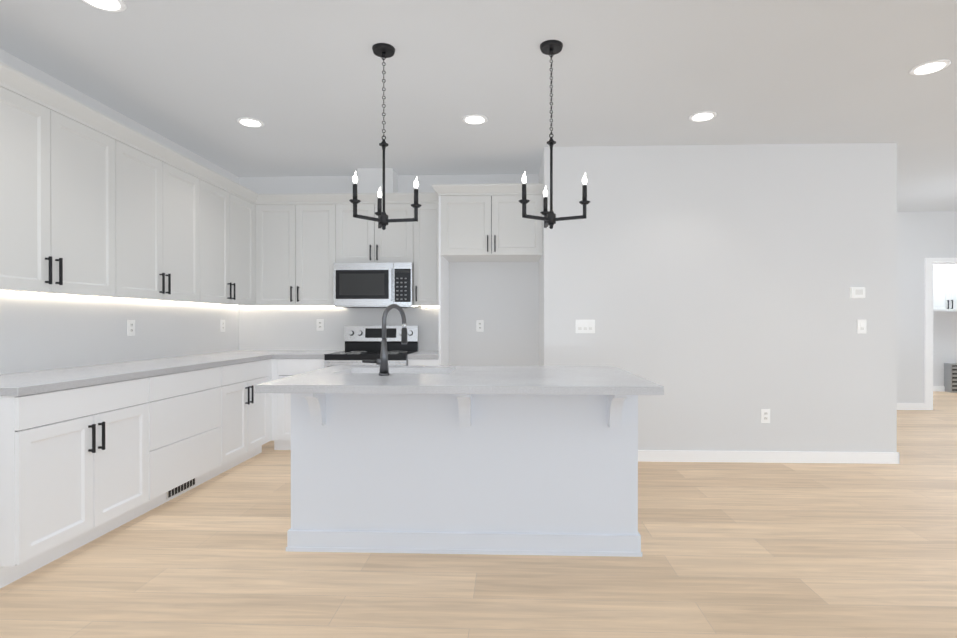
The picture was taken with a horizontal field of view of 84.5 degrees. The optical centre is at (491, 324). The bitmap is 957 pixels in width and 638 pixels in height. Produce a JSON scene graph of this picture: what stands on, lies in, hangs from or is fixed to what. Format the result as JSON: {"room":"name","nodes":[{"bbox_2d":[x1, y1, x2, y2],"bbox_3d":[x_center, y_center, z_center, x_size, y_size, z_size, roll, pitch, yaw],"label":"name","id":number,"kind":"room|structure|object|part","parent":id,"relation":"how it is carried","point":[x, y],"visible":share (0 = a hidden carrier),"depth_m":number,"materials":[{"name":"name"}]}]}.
{"room":"kitchen","nodes":[
{"label":"kitchen","id":0,"kind":"room"},
{"bbox_2d":[0,49,238,374],"bbox_3d":[-2.902,-0.172,0.987,0.150,2.743,9.450,0,0,2],"label":"wall","id":1,"kind":"structure","parent":0,"point":[39,332],"depth_m":3.68,"materials":[{"name":"paint"}]},
{"bbox_2d":[127,320,134,335],"bbox_3d":[-2.720,0.026,3.973,0.007,0.116,0.072,0,0,2],"label":"outlet","id":2,"kind":"object","parent":1,"relation":"attached to","point":[130,327],"visible":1,"depth_m":3.96,"materials":[{"name":"white plastic"}]},
{"bbox_2d":[221,320,224,331],"bbox_3d":[-2.676,0.013,5.242,0.007,0.116,0.072,0,0,2],"label":"outlet","id":3,"kind":"object","parent":1,"relation":"attached to","point":[222,325],"visible":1,"depth_m":5.24,"materials":[{"name":"white plastic"}]},
{"bbox_2d":[239,174,538,365],"bbox_3d":[0.417,-0.184,5.525,6.170,2.743,0.150,0,0,2],"label":"wall","id":4,"kind":"structure","parent":0,"point":[501,299],"depth_m":5.48,"materials":[{"name":"paint"}]},
{"bbox_2d":[0,62,542,365],"bbox_3d":[-1.145,-0.039,3.933,3.155,2.462,3.248,0,0,2],"label":"upper cabinets","id":5,"kind":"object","parent":4,"relation":"attached to","point":[95,203],"depth_m":4.08,"materials":[{"name":"white wood"}]},
{"bbox_3d":[-2.387,-1.225,3.798,0.125,0.090,2.900,0,0,2],"label":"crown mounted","id":6,"kind":"part","parent":5,"relation":"part of","materials":[{"name":"grey wood"}]},
{"bbox_3d":[-1.431,-1.228,5.169,1.911,0.090,0.125,0,0,2],"label":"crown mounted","id":7,"kind":"part","parent":5,"relation":"part of","materials":[{"name":"grey wood"}]},
{"bbox_3d":[-0.466,0.003,5.155,0.019,2.372,0.648,0,0,2],"label":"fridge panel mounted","id":8,"kind":"part","parent":5,"relation":"part of","materials":[{"name":"white wood"}]},
{"bbox_3d":[-0.039,-1.228,4.820,1.006,0.090,0.125,0,0,2],"label":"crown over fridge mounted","id":9,"kind":"part","parent":5,"relation":"part of","materials":[{"name":"grey wood"}]},
{"bbox_2d":[317,319,323,329],"bbox_3d":[-1.800,0.006,5.523,0.072,0.116,0.007,0,0,2],"label":"outlet","id":10,"kind":"object","parent":4,"relation":"attached to","point":[320,324],"visible":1,"depth_m":5.52,"materials":[{"name":"white plastic"}]},
{"bbox_2d":[333,262,418,307],"bbox_3d":[-1.144,-0.381,5.278,0.763,0.431,0.447,0,0,2],"label":"microwave","id":11,"kind":"object","parent":4,"relation":"attached to","point":[370,285],"visible":0.98,"depth_m":5.08,"materials":[{"name":"silver metal"}]},
{"bbox_2d":[357,168,397,192],"bbox_3d":[-1.157,-1.415,5.371,0.355,0.281,0.260,0,0,2],"label":"chase","id":12,"kind":"object","parent":4,"relation":"attached to","point":[369,180],"visible":0.64,"depth_m":5.24,"materials":[{"name":"paint"}]},
{"bbox_2d":[477,320,483,330],"bbox_3d":[-0.121,0.016,5.465,0.072,0.116,0.007,0,0,2],"label":"outlet","id":13,"kind":"object","parent":4,"relation":"attached to","point":[480,325],"visible":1,"depth_m":5.46,"materials":[{"name":"white plastic"}]},
{"bbox_2d":[0,391,956,637],"bbox_3d":[3.534,1.243,3.370,12.850,0.100,14.950,0,0,2],"label":"floor","id":14,"kind":"structure","parent":0,"point":[787,550],"depth_m":2.54,"materials":[{"name":"brown wood"}]},
{"bbox_2d":[0,394,151,588],"bbox_3d":[-2.438,0.758,2.809,0.649,0.872,0.859,0,0,2],"label":"base cabinet","id":15,"kind":"object","parent":14,"relation":"on","point":[90,453],"depth_m":2.64,"materials":[{"name":"white wood"}]},
{"bbox_2d":[0,350,340,397],"bbox_3d":[-2.148,0.298,3.947,1.150,0.038,3.180,0,0,2],"label":"countertop","id":16,"kind":"structure","parent":15,"relation":"on","point":[122,379],"depth_m":3.30,"materials":[{"name":"white stone"}]},
{"bbox_2d":[152,378,227,508],"bbox_3d":[-2.409,0.756,3.644,0.649,0.872,0.933,0,0,2],"label":"base cabinet","id":17,"kind":"object","parent":14,"relation":"on","point":[190,423],"depth_m":3.62,"materials":[{"name":"white wood"}]},
{"bbox_2d":[166,478,194,498],"bbox_3d":[-2.174,1.139,3.692,0.010,0.070,0.320,0,0,2],"label":"vent grille","id":18,"kind":"object","parent":17,"relation":"attached to","point":[185,487],"depth_m":3.68,"materials":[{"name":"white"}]},
{"bbox_2d":[228,370,271,469],"bbox_3d":[-2.380,0.754,4.473,0.649,0.872,0.851,0,0,2],"label":"base cabinet","id":19,"kind":"object","parent":14,"relation":"on","point":[249,412],"depth_m":4.45,"materials":[{"name":"white wood"}]},
{"bbox_2d":[272,358,324,449],"bbox_3d":[-1.790,0.752,5.203,0.521,0.872,0.648,0,0,2],"label":"base cabinet","id":20,"kind":"object","parent":14,"relation":"on","point":[281,402],"depth_m":4.89,"materials":[{"name":"white wood"}]},
{"bbox_2d":[324,326,418,367],"bbox_3d":[-1.148,0.601,5.113,0.760,1.175,0.727,0,0,2],"label":"range","id":21,"kind":"object","parent":14,"relation":"on","point":[362,343],"visible":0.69,"depth_m":5.39,"materials":[{"name":"silver metal"}]},
{"bbox_2d":[408,358,438,365],"bbox_3d":[-0.619,0.752,5.162,0.286,0.872,0.648,0,0,2],"label":"base cabinet","id":22,"kind":"object","parent":14,"relation":"on","point":[411,361],"depth_m":4.84,"materials":[{"name":"white wood"}]},
{"bbox_2d":[408,351,438,357],"bbox_3d":[-0.619,0.295,5.156,0.286,0.038,0.658,0,0,2],"label":"countertop","id":23,"kind":"structure","parent":22,"relation":"on","point":[419,354],"depth_m":4.83,"materials":[{"name":"white stone"}]},
{"bbox_2d":[267,392,641,556],"bbox_3d":[-0.143,0.757,3.053,1.860,0.875,0.965,0,0,2],"label":"kitchen island","id":24,"kind":"object","parent":14,"relation":"on","point":[509,460],"depth_m":2.75,"materials":[{"name":"white paint"}]},
{"bbox_2d":[255,364,662,395],"bbox_3d":[-0.141,0.300,2.991,1.890,0.038,1.135,0,0,2],"label":"island countertop","id":25,"kind":"structure","parent":24,"relation":"on","point":[337,380],"depth_m":2.65,"materials":[{"name":"white stone"}]},
{"bbox_2d":[375,304,406,375],"bbox_3d":[-0.564,0.083,2.978,0.140,0.397,0.199,0,0,2],"label":"faucet","id":26,"kind":"object","parent":25,"relation":"on","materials":[{"name":"grey metal"}]},
{"bbox_2d":[944,363,956,392],"bbox_3d":[8.082,0.928,9.161,0.280,0.500,0.156,0,0,2],"label":"dryer vent box","id":27,"kind":"object","parent":14,"relation":"on","point":[950,377],"visible":1,"depth_m":9.11,"materials":[{"name":"grey"}]},
{"bbox_2d":[0,0,956,211],"bbox_3d":[3.534,-1.600,3.362,12.850,0.100,14.950,0,0,2],"label":"ceiling","id":28,"kind":"structure","parent":0,"point":[301,80],"depth_m":3.29,"materials":[{"name":"paint"}]},
{"bbox_2d":[82,0,126,11],"bbox_3d":[-1.859,-1.543,2.508,0.196,0.007,0.196,0,0,2],"label":"recessed light","id":29,"kind":"object","parent":28,"relation":"in","point":[113,5],"visible":1,"depth_m":2.54,"materials":[{"name":"white plastic"}]},
{"bbox_2d":[236,117,263,126],"bbox_3d":[-1.852,-1.548,4.042,0.196,0.007,0.196,0,0,2],"label":"recessed light","id":30,"kind":"object","parent":28,"relation":"in","point":[248,122],"visible":1,"depth_m":4.03,"materials":[{"name":"white plastic"}]},
{"bbox_2d":[349,43,420,229],"bbox_3d":[-0.572,-1.040,2.973,0.367,1.018,0.385,0,0,2],"label":"pendant chandelier","id":31,"kind":"object","parent":28,"relation":"hanging from","point":[383,50],"visible":1,"depth_m":2.94,"materials":[{"name":"black metal"}]},
{"bbox_2d":[462,114,487,124],"bbox_3d":[-0.127,-1.547,3.982,0.196,0.007,0.196,0,0,2],"label":"recessed light","id":32,"kind":"object","parent":28,"relation":"in","point":[475,119],"visible":1,"depth_m":3.97,"materials":[{"name":"white plastic"}]},
{"bbox_2d":[519,40,589,228],"bbox_3d":[0.343,-1.040,2.966,0.387,1.018,0.361,0,0,2],"label":"pendant chandelier","id":33,"kind":"object","parent":28,"relation":"hanging from","point":[551,48],"visible":1,"depth_m":2.90,"materials":[{"name":"black metal"}]},
{"bbox_2d":[689,111,716,121],"bbox_3d":[1.573,-1.547,3.924,0.196,0.007,0.196,0,0,2],"label":"recessed light","id":34,"kind":"object","parent":28,"relation":"in","point":[702,116],"visible":1,"depth_m":3.91,"materials":[{"name":"white plastic"}]},
{"bbox_2d":[909,59,950,74],"bbox_3d":[2.640,-1.545,3.172,0.196,0.007,0.196,0,0,2],"label":"recessed light","id":35,"kind":"object","parent":28,"relation":"in","point":[929,67],"visible":1,"depth_m":3.16,"materials":[{"name":"white plastic"}]},
{"bbox_2d":[539,143,896,451],"bbox_3d":[1.967,-0.182,4.626,3.010,2.743,0.140,0,0,2],"label":"wall","id":36,"kind":"structure","parent":0,"point":[707,287],"depth_m":4.53,"materials":[{"name":"paint"}]},
{"bbox_2d":[576,320,594,332],"bbox_3d":[0.817,0.018,4.591,0.164,0.116,0.009,0,0,2],"label":"light switch","id":37,"kind":"object","parent":36,"relation":"attached to","point":[585,326],"visible":1,"depth_m":4.59,"materials":[{"name":"white plastic"}]},
{"bbox_2d":[761,409,769,422],"bbox_3d":[2.364,0.790,4.541,0.072,0.116,0.007,0,0,2],"label":"outlet","id":38,"kind":"object","parent":36,"relation":"attached to","point":[765,415],"visible":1,"depth_m":4.54,"materials":[{"name":"white plastic"}]},
{"bbox_2d":[638,450,899,463],"bbox_3d":[1.966,1.143,4.623,3.038,0.095,0.154,0,0,2],"label":"baseboard","id":39,"kind":"structure","parent":36,"relation":"attached to","point":[768,456],"depth_m":4.53,"materials":[{"name":"white wood"}]},
{"bbox_2d":[850,287,864,297],"bbox_3d":[3.133,-0.272,4.504,0.118,0.092,0.022,0,0,2],"label":"thermostat","id":40,"kind":"object","parent":36,"relation":"attached to","point":[857,292],"visible":1,"depth_m":4.49,"materials":[{"name":"white plastic"}]},
{"bbox_2d":[857,320,865,332],"bbox_3d":[3.173,0.018,4.510,0.072,0.116,0.009,0,0,2],"label":"light switch","id":41,"kind":"object","parent":36,"relation":"attached to","point":[861,326],"visible":1,"depth_m":4.51,"materials":[{"name":"white plastic"}]},
{"bbox_2d":[897,211,956,402],"bbox_3d":[6.762,-0.189,7.312,6.670,2.743,0.120,0,0,2],"label":"wall","id":42,"kind":"structure","parent":0,"point":[921,236],"depth_m":7.28,"materials":[{"name":"paint"}]},
{"bbox_2d":[897,403,924,409],"bbox_3d":[5.431,1.135,7.295,3.730,0.095,0.014,0,0,2],"label":"baseboard","id":43,"kind":"structure","parent":42,"relation":"attached to","point":[910,406],"depth_m":7.28,"materials":[{"name":"white wood"}]},
{"bbox_2d":[924,258,956,409],"bbox_3d":[6.452,0.133,7.316,0.930,2.100,0.136,0,0,2],"label":"door frame","id":44,"kind":"structure","parent":42,"relation":"attached to","point":[928,348],"depth_m":7.26,"materials":[{"name":"white wood"}]},
{"bbox_2d":[933,311,956,385],"bbox_3d":[7.467,-0.194,9.334,5.400,2.743,0.150,0,0,2],"label":"wall","id":45,"kind":"structure","parent":0,"point":[944,336],"depth_m":9.24,"materials":[{"name":"paint"}]},
{"bbox_2d":[933,386,944,391],"bbox_3d":[7.949,1.130,9.239,4.430,0.095,0.014,0,0,2],"label":"baseboard","id":46,"kind":"structure","parent":45,"relation":"attached to","point":[939,388],"depth_m":9.22,"materials":[{"name":"white wood"}]},
{"bbox_2d":[933,264,956,310],"bbox_3d":[7.940,-0.672,9.048,1.204,0.900,0.382,0,0,2],"label":"wall-mounted unit","id":47,"kind":"object","parent":45,"relation":"attached to","point":[944,287],"visible":0.58,"depth_m":8.90,"materials":[{"name":"white wood"}]}
]}

